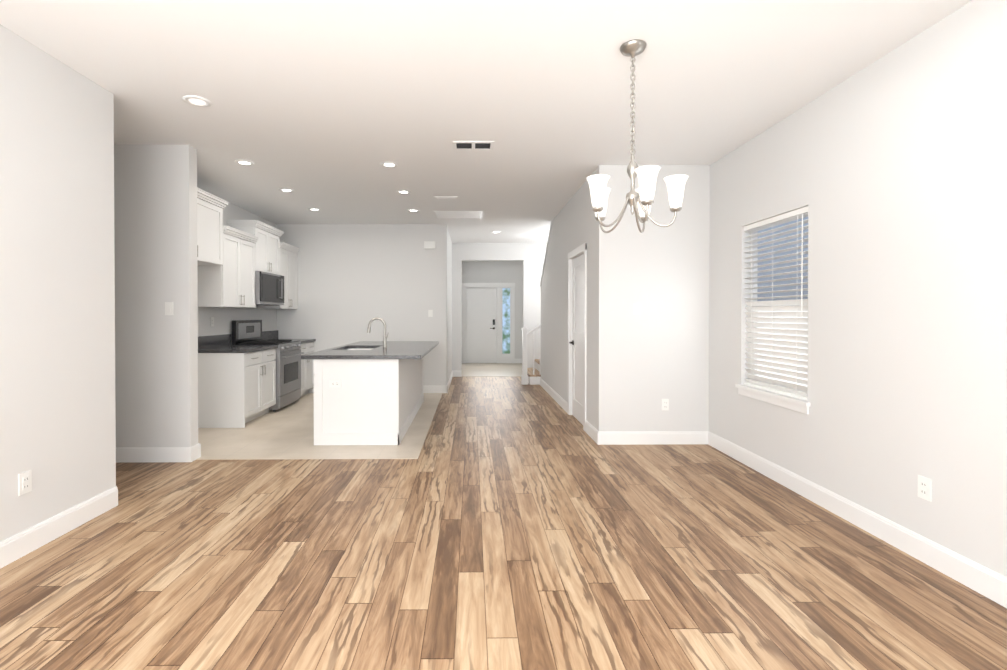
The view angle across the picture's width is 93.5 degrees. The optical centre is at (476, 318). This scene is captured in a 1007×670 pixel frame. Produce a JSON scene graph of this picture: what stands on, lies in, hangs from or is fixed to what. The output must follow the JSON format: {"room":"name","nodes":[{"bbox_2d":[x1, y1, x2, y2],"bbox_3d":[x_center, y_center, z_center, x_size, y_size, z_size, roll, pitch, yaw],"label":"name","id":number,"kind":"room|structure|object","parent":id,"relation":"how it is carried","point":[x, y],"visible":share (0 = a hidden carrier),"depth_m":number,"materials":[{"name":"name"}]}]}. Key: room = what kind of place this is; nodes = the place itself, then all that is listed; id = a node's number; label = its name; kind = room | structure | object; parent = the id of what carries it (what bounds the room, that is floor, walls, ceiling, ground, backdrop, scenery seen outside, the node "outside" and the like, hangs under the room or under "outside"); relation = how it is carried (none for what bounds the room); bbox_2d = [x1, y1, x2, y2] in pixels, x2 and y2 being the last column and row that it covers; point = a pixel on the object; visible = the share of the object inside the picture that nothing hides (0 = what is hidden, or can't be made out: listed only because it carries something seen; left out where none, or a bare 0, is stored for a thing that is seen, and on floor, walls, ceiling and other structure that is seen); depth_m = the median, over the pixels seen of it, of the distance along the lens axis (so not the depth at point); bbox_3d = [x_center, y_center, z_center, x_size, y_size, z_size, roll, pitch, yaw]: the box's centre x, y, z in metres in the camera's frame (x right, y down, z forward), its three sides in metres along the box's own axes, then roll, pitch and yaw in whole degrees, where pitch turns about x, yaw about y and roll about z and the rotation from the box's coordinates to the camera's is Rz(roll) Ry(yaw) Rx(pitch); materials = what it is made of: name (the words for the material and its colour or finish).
{"room":"empty living room","nodes":[
{"label":"empty living room","id":0,"kind":"room"},
{"bbox_2d":[0,24,115,541],"bbox_3d":[-2.508,-0.104,0.680,0.120,2.810,5.100,0,0,-1],"label":"wall","id":1,"kind":"structure","parent":0,"point":[57,354],"depth_m":2.76,"materials":[{"name":"white paint"}]},
{"bbox_2d":[18,470,31,495],"bbox_3d":[-2.462,0.896,2.579,0.008,0.116,0.072,0,0,-1],"label":"outlet","id":2,"kind":"object","parent":1,"relation":"attached to","point":[24,482],"visible":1,"depth_m":2.57,"materials":[{"name":"white plastic"}]},
{"bbox_2d":[0,486,117,568],"bbox_3d":[-2.441,1.235,0.759,0.015,0.130,4.995,0,0,-1],"label":"baseboard","id":3,"kind":"structure","parent":1,"relation":"attached to","point":[21,544],"depth_m":2.75,"materials":[{"name":"white wood"}]},
{"bbox_2d":[114,144,197,446],"bbox_3d":[-3.624,-0.132,4.239,2.160,2.810,0.120,0,0,-1],"label":"wall","id":4,"kind":"structure","parent":0,"point":[155,252],"depth_m":4.19,"materials":[{"name":"white paint"}]},
{"bbox_2d":[116,445,195,462],"bbox_3d":[-3.556,1.208,4.183,2.055,0.130,0.015,0,0,-1],"label":"baseboard","id":5,"kind":"structure","parent":4,"relation":"attached to","point":[123,454],"depth_m":4.18,"materials":[{"name":"white wood"}]},
{"bbox_2d":[165,302,172,314],"bbox_3d":[-2.723,-0.087,4.183,0.072,0.116,0.010,0,0,-1],"label":"light switch","id":6,"kind":"object","parent":4,"relation":"attached to","point":[168,308],"visible":1,"depth_m":4.18,"materials":[{"name":"white plastic"}]},
{"bbox_2d":[196,443,200,458],"bbox_3d":[-2.897,1.207,4.325,0.735,0.130,0.015,0,0,-1],"label":"baseboard","id":7,"kind":"structure","parent":4,"relation":"attached to","point":[198,446],"depth_m":4.30,"materials":[{"name":"white wood"}]},
{"bbox_2d":[197,187,276,344],"bbox_3d":[-3.363,-0.147,6.132,0.120,2.810,3.660,0,0,-1],"label":"wall","id":8,"kind":"structure","parent":0,"point":[224,318],"depth_m":6.37,"materials":[{"name":"white paint"}]},
{"bbox_2d":[197,196,224,267],"bbox_3d":[-3.114,-0.952,4.895,0.348,0.680,1.186,0,0,-1],"label":"upper cabinet","id":9,"kind":"object","parent":8,"relation":"attached to","point":[210,228],"depth_m":5.25,"materials":[{"name":"white paint"}]},
{"bbox_2d":[197,232,256,307],"bbox_3d":[-3.124,-0.580,5.902,0.348,0.880,0.817,0,0,-1],"label":"upper cabinet","id":10,"kind":"object","parent":8,"relation":"attached to","point":[233,256],"depth_m":5.73,"materials":[{"name":"white paint"}]},
{"bbox_2d":[198,330,277,349],"bbox_3d":[-3.291,0.276,6.630,0.028,0.144,2.428,0,0,-1],"label":"backsplash","id":11,"kind":"structure","parent":8,"relation":"attached to","point":[212,340],"depth_m":6.04,"materials":[{"name":"grey stone"}]},
{"bbox_2d":[229,224,280,274],"bbox_3d":[-3.133,-0.944,6.708,0.348,0.605,0.800,0,0,-1],"label":"upper cabinet","id":12,"kind":"object","parent":8,"relation":"attached to","point":[268,243],"depth_m":6.61,"materials":[{"name":"white paint"}]},
{"bbox_2d":[255,271,283,304],"bbox_3d":[-3.073,-0.418,6.713,0.466,0.442,0.788,0,0,-1],"label":"microwave","id":13,"kind":"object","parent":12,"relation":"attached to","point":[269,288],"visible":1,"depth_m":6.58,"materials":[{"name":"silver metal"}]},
{"bbox_2d":[257,244,296,308],"bbox_3d":[-3.140,-0.623,7.475,0.348,0.940,0.727,0,0,-1],"label":"upper cabinet","id":14,"kind":"object","parent":8,"relation":"attached to","point":[288,257],"depth_m":7.45,"materials":[{"name":"white paint"}]},
{"bbox_2d":[196,393,441,459],"bbox_3d":[-1.927,1.256,6.067,2.750,0.004,3.600,0,0,-1],"label":"floor","id":15,"kind":"structure","parent":0,"point":[286,432],"depth_m":4.90,"materials":[{"name":"beige tile"}]},
{"bbox_2d":[198,350,275,427],"bbox_3d":[-2.988,0.825,5.878,0.620,0.862,0.886,0,0,-1],"label":"base cabinet","id":16,"kind":"object","parent":15,"relation":"on","point":[236,386],"depth_m":5.44,"materials":[{"name":"white paint"}]},
{"bbox_2d":[198,346,277,353],"bbox_3d":[-2.975,0.374,5.869,0.645,0.039,0.897,0,0,-1],"label":"countertop","id":17,"kind":"structure","parent":16,"relation":"on","point":[205,349],"depth_m":5.58,"materials":[{"name":"grey stone"}]},
{"bbox_2d":[232,320,303,411],"bbox_3d":[-2.930,0.636,6.723,0.697,1.226,0.784,0,0,-1],"label":"range","id":18,"kind":"object","parent":15,"relation":"on","point":[288,366],"visible":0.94,"depth_m":6.58,"materials":[{"name":"silver metal"}]},
{"bbox_2d":[254,342,313,395],"bbox_3d":[-3.005,0.812,7.488,0.617,0.862,0.726,0,0,-1],"label":"base cabinet","id":19,"kind":"object","parent":15,"relation":"on","point":[307,365],"depth_m":7.53,"materials":[{"name":"white paint"}]},
{"bbox_2d":[270,338,315,345],"bbox_3d":[-2.991,0.361,7.485,0.645,0.039,0.725,0,0,-1],"label":"countertop","id":20,"kind":"structure","parent":19,"relation":"on","point":[302,340],"depth_m":7.65,"materials":[{"name":"grey stone"}]},
{"bbox_2d":[314,357,423,444],"bbox_3d":[-1.229,0.824,5.920,0.887,0.860,2.429,0,0,-1],"label":"kitchen island","id":21,"kind":"object","parent":15,"relation":"on","point":[368,392],"depth_m":4.72,"materials":[{"name":"white paint"}]},
{"bbox_2d":[301,341,438,360],"bbox_3d":[-1.153,0.373,5.918,1.184,0.038,2.500,0,0,-1],"label":"island countertop","id":22,"kind":"structure","parent":21,"relation":"on","point":[361,350],"depth_m":5.15,"materials":[{"name":"grey stone"}]},
{"bbox_2d":[367,317,388,347],"bbox_3d":[-1.211,0.170,5.782,0.254,0.369,0.089,0,0,-1],"label":"gooseneck faucet","id":23,"kind":"object","parent":22,"relation":"on","point":[369,331],"visible":1,"depth_m":5.75,"materials":[{"name":"silver metal"}]},
{"bbox_2d":[276,224,446,392],"bbox_3d":[-1.911,-0.161,7.917,2.820,2.810,0.120,0,0,-1],"label":"wall","id":24,"kind":"structure","parent":0,"point":[354,280],"depth_m":7.86,"materials":[{"name":"white paint"}]},
{"bbox_2d":[424,241,434,248],"bbox_3d":[-0.780,-1.216,7.836,0.180,0.120,0.046,0,0,-1],"label":"door chime","id":25,"kind":"object","parent":24,"relation":"attached to","point":[429,244],"visible":1,"depth_m":7.82,"materials":[{"name":"white plastic"}]},
{"bbox_2d":[428,310,432,316],"bbox_3d":[-0.770,-0.086,7.863,0.072,0.116,0.010,0,0,-1],"label":"light switch","id":26,"kind":"object","parent":24,"relation":"attached to","point":[430,313],"visible":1,"depth_m":7.86,"materials":[{"name":"white plastic"}]},
{"bbox_2d":[423,383,447,392],"bbox_3d":[-1.564,1.179,7.864,2.110,0.130,0.015,0,0,-1],"label":"baseboard","id":27,"kind":"structure","parent":24,"relation":"attached to","point":[426,388],"depth_m":7.87,"materials":[{"name":"white wood"}]},
{"bbox_2d":[447,227,451,382],"bbox_3d":[-0.585,-0.180,10.330,0.120,2.810,4.680,0,0,-1],"label":"wall","id":28,"kind":"structure","parent":0,"point":[449,306],"depth_m":8.86,"materials":[{"name":"white paint"}]},
{"bbox_2d":[448,370,455,389],"bbox_3d":[-0.516,1.160,10.274,0.015,0.130,4.815,0,0,-1],"label":"baseboard","id":29,"kind":"structure","parent":28,"relation":"attached to","point":[453,372],"depth_m":9.37,"materials":[{"name":"white wood"}]},
{"bbox_2d":[0,0,971,243],"bbox_3d":[-1.128,-1.597,5.453,7.175,0.100,14.640,0,0,-1],"label":"ceiling","id":30,"kind":"structure","parent":0,"point":[327,107],"depth_m":3.09,"materials":[{"name":"white paint"}]},
{"bbox_2d":[183,95,211,106],"bbox_3d":[-1.965,-1.524,3.325,0.176,0.010,0.176,0,0,-1],"label":"recessed light","id":31,"kind":"object","parent":30,"relation":"in","point":[197,101],"visible":0.98,"depth_m":3.31,"materials":[{"name":"white plastic"}]},
{"bbox_2d":[235,159,254,165],"bbox_3d":[-2.288,-1.535,4.662,0.176,0.010,0.176,0,0,-1],"label":"recessed light","id":32,"kind":"object","parent":30,"relation":"in","point":[244,162],"visible":1,"depth_m":4.65,"materials":[{"name":"white plastic"}]},
{"bbox_2d":[279,188,293,191],"bbox_3d":[-2.288,-1.543,5.692,0.176,0.010,0.176,0,0,-1],"label":"recessed light","id":33,"kind":"object","parent":30,"relation":"in","point":[286,190],"visible":1,"depth_m":5.68,"materials":[{"name":"white plastic"}]},
{"bbox_2d":[308,208,320,210],"bbox_3d":[-2.309,-1.551,6.732,0.176,0.010,0.176,0,0,-1],"label":"recessed light","id":34,"kind":"object","parent":30,"relation":"in","point":[314,209],"visible":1,"depth_m":6.73,"materials":[{"name":"white plastic"}]},
{"bbox_2d":[380,162,397,167],"bbox_3d":[-0.874,-1.535,4.726,0.176,0.010,0.176,0,0,-1],"label":"recessed light","id":35,"kind":"object","parent":30,"relation":"in","point":[389,164],"visible":0.98,"depth_m":4.71,"materials":[{"name":"white plastic"}]},
{"bbox_2d":[396,190,410,193],"bbox_3d":[-0.894,-1.544,5.776,0.176,0.010,0.176,0,0,-1],"label":"recessed light","id":36,"kind":"object","parent":30,"relation":"in","point":[403,191],"visible":1,"depth_m":5.76,"materials":[{"name":"white plastic"}]},
{"bbox_2d":[407,209,419,211],"bbox_3d":[-0.909,-1.552,6.796,0.176,0.010,0.176,0,0,-1],"label":"recessed light","id":37,"kind":"object","parent":30,"relation":"in","point":[413,210],"visible":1,"depth_m":6.79,"materials":[{"name":"white"}]},
{"bbox_2d":[434,196,457,198],"bbox_3d":[-0.392,-1.547,6.051,0.300,0.008,0.100,0,0,-1],"label":"ceiling vent","id":38,"kind":"object","parent":30,"relation":"in","point":[445,197],"visible":1,"depth_m":6.03,"materials":[{"name":"white metal"}]},
{"bbox_2d":[433,211,482,218],"bbox_3d":[-0.272,-1.555,7.102,0.720,0.008,0.500,0,0,-1],"label":"ceiling vent","id":39,"kind":"object","parent":30,"relation":"in","point":[458,214],"visible":0.98,"depth_m":7.07,"materials":[{"name":"white metal"}]},
{"bbox_2d":[453,141,493,149],"bbox_3d":[-0.029,-1.533,4.194,0.360,0.008,0.200,0,0,-1],"label":"ceiling vent","id":40,"kind":"object","parent":30,"relation":"in","point":[473,145],"visible":1,"depth_m":4.19,"materials":[{"name":"white metal"}]},
{"bbox_2d":[586,39,687,232],"bbox_3d":[0.877,-1.014,2.636,0.556,1.020,0.535,0,0,-1],"label":"chandelier","id":41,"kind":"object","parent":30,"relation":"hanging from","point":[639,200],"visible":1,"depth_m":2.58,"materials":[{"name":"white glass"}]},
{"bbox_2d":[462,363,521,376],"bbox_3d":[0.873,1.215,11.346,2.815,0.004,2.700,0,0,-1],"label":"floor","id":42,"kind":"structure","parent":0,"point":[491,369],"depth_m":11.25,"materials":[{"name":"beige tile"}]},
{"bbox_2d":[462,261,522,358],"bbox_3d":[0.859,-0.199,12.745,3.055,2.810,0.120,0,0,-1],"label":"wall","id":43,"kind":"structure","parent":0,"point":[492,271],"depth_m":12.68,"materials":[{"name":"white paint"}]},
{"bbox_2d":[462,283,514,362],"bbox_3d":[0.311,0.124,12.722,1.434,2.155,0.157,0,0,-1],"label":"front door","id":44,"kind":"structure","parent":43,"relation":"in","point":[488,322],"depth_m":12.70,"materials":[{"name":"white wood"}]},
{"bbox_2d":[452,243,546,369],"bbox_3d":[0.886,-0.178,10.045,2.815,2.810,0.120,0,0,-1],"label":"wall","id":45,"kind":"structure","parent":0,"point":[531,257],"depth_m":9.98,"materials":[{"name":"white paint"}]},
{"bbox_2d":[0,377,1006,669],"bbox_3d":[-1.128,1.313,5.476,7.175,0.100,14.640,0,0,-1],"label":"floor","id":46,"kind":"structure","parent":0,"point":[506,523],"depth_m":2.40,"materials":[{"name":"brown wood"}]},
{"bbox_2d":[527,359,540,384],"bbox_3d":[1.600,0.767,9.399,1.270,0.920,1.192,0,0,-1],"label":"staircase","id":47,"kind":"structure","parent":46,"relation":"on","point":[534,379],"depth_m":8.87,"materials":[{"name":"white wood"}]},
{"bbox_2d":[521,323,540,384],"bbox_3d":[1.555,0.274,8.865,1.430,1.914,0.120,0,0,-1],"label":"stair railing","id":48,"kind":"object","parent":47,"relation":"attached to","point":[524,378],"visible":0.5,"depth_m":8.82,"materials":[{"name":"white wood"}]},
{"bbox_2d":[541,170,595,427],"bbox_3d":[1.270,-0.152,6.833,0.120,2.810,3.910,0,0,-1],"label":"wall","id":49,"kind":"structure","parent":0,"point":[573,225],"depth_m":6.53,"materials":[{"name":"white paint"}]},
{"bbox_2d":[540,220,552,286],"bbox_3d":[1.257,-1.075,8.146,0.156,0.982,1.291,0,0,-1],"label":"trim","id":50,"kind":"structure","parent":49,"relation":"attached to","point":[546,251],"depth_m":8.03,"materials":[{"name":"white wood"}]},
{"bbox_2d":[540,379,567,412],"bbox_3d":[1.196,1.182,7.516,0.015,0.130,2.565,0,0,-1],"label":"baseboard","id":51,"kind":"structure","parent":49,"relation":"attached to","point":[543,384],"depth_m":7.24,"materials":[{"name":"white wood"}]},
{"bbox_2d":[568,243,586,430],"bbox_3d":[1.262,0.204,5.746,0.157,2.106,0.950,0,0,-1],"label":"closet door","id":52,"kind":"structure","parent":49,"relation":"in","point":[577,322],"depth_m":5.82,"materials":[{"name":"white wood"}]},
{"bbox_2d":[585,420,595,441],"bbox_3d":[1.221,1.202,5.027,0.015,0.130,0.495,0,0,-1],"label":"baseboard","id":53,"kind":"structure","parent":49,"relation":"attached to","point":[590,430],"depth_m":5.04,"materials":[{"name":"white wood"}]},
{"bbox_2d":[596,165,709,430],"bbox_3d":[1.788,-0.137,4.824,1.115,2.810,0.120,0,0,-1],"label":"wall","id":54,"kind":"structure","parent":0,"point":[652,355],"depth_m":4.76,"materials":[{"name":"white paint"}]},
{"bbox_2d":[596,429,707,444],"bbox_3d":[1.764,1.204,4.766,1.095,0.130,0.015,0,0,-1],"label":"baseboard","id":55,"kind":"structure","parent":54,"relation":"attached to","point":[602,437],"depth_m":4.76,"materials":[{"name":"white wood"}]},
{"bbox_2d":[662,399,668,409],"bbox_3d":[1.901,0.869,4.768,0.072,0.116,0.008,0,0,-1],"label":"outlet","id":56,"kind":"object","parent":54,"relation":"attached to","point":[665,404],"visible":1,"depth_m":4.77,"materials":[{"name":"white plastic"}]},
{"bbox_2d":[709,0,1006,576],"bbox_3d":[2.399,-0.142,5.500,0.120,2.810,14.640,0,0,-1],"label":"wall","id":57,"kind":"structure","parent":0,"point":[889,169],"depth_m":2.66,"materials":[{"name":"white paint"}]},
{"bbox_2d":[735,206,810,413],"bbox_3d":[2.400,-0.068,3.785,0.152,1.489,0.900,0,0,-1],"label":"window","id":58,"kind":"structure","parent":57,"relation":"in","point":[776,318],"depth_m":3.77,"materials":[{"name":"white plastic"}]},
{"bbox_2d":[708,431,1006,607],"bbox_3d":[2.371,1.229,1.545,0.015,0.130,6.470,0,0,-1],"label":"baseboard","id":59,"kind":"structure","parent":57,"relation":"attached to","point":[980,579],"depth_m":2.72,"materials":[{"name":"white wood"}]},
{"bbox_2d":[918,475,931,501],"bbox_3d":[2.364,0.897,2.497,0.008,0.116,0.072,0,0,-1],"label":"outlet","id":60,"kind":"object","parent":57,"relation":"attached to","point":[925,488],"visible":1,"depth_m":2.49,"materials":[{"name":"white plastic"}]}
]}

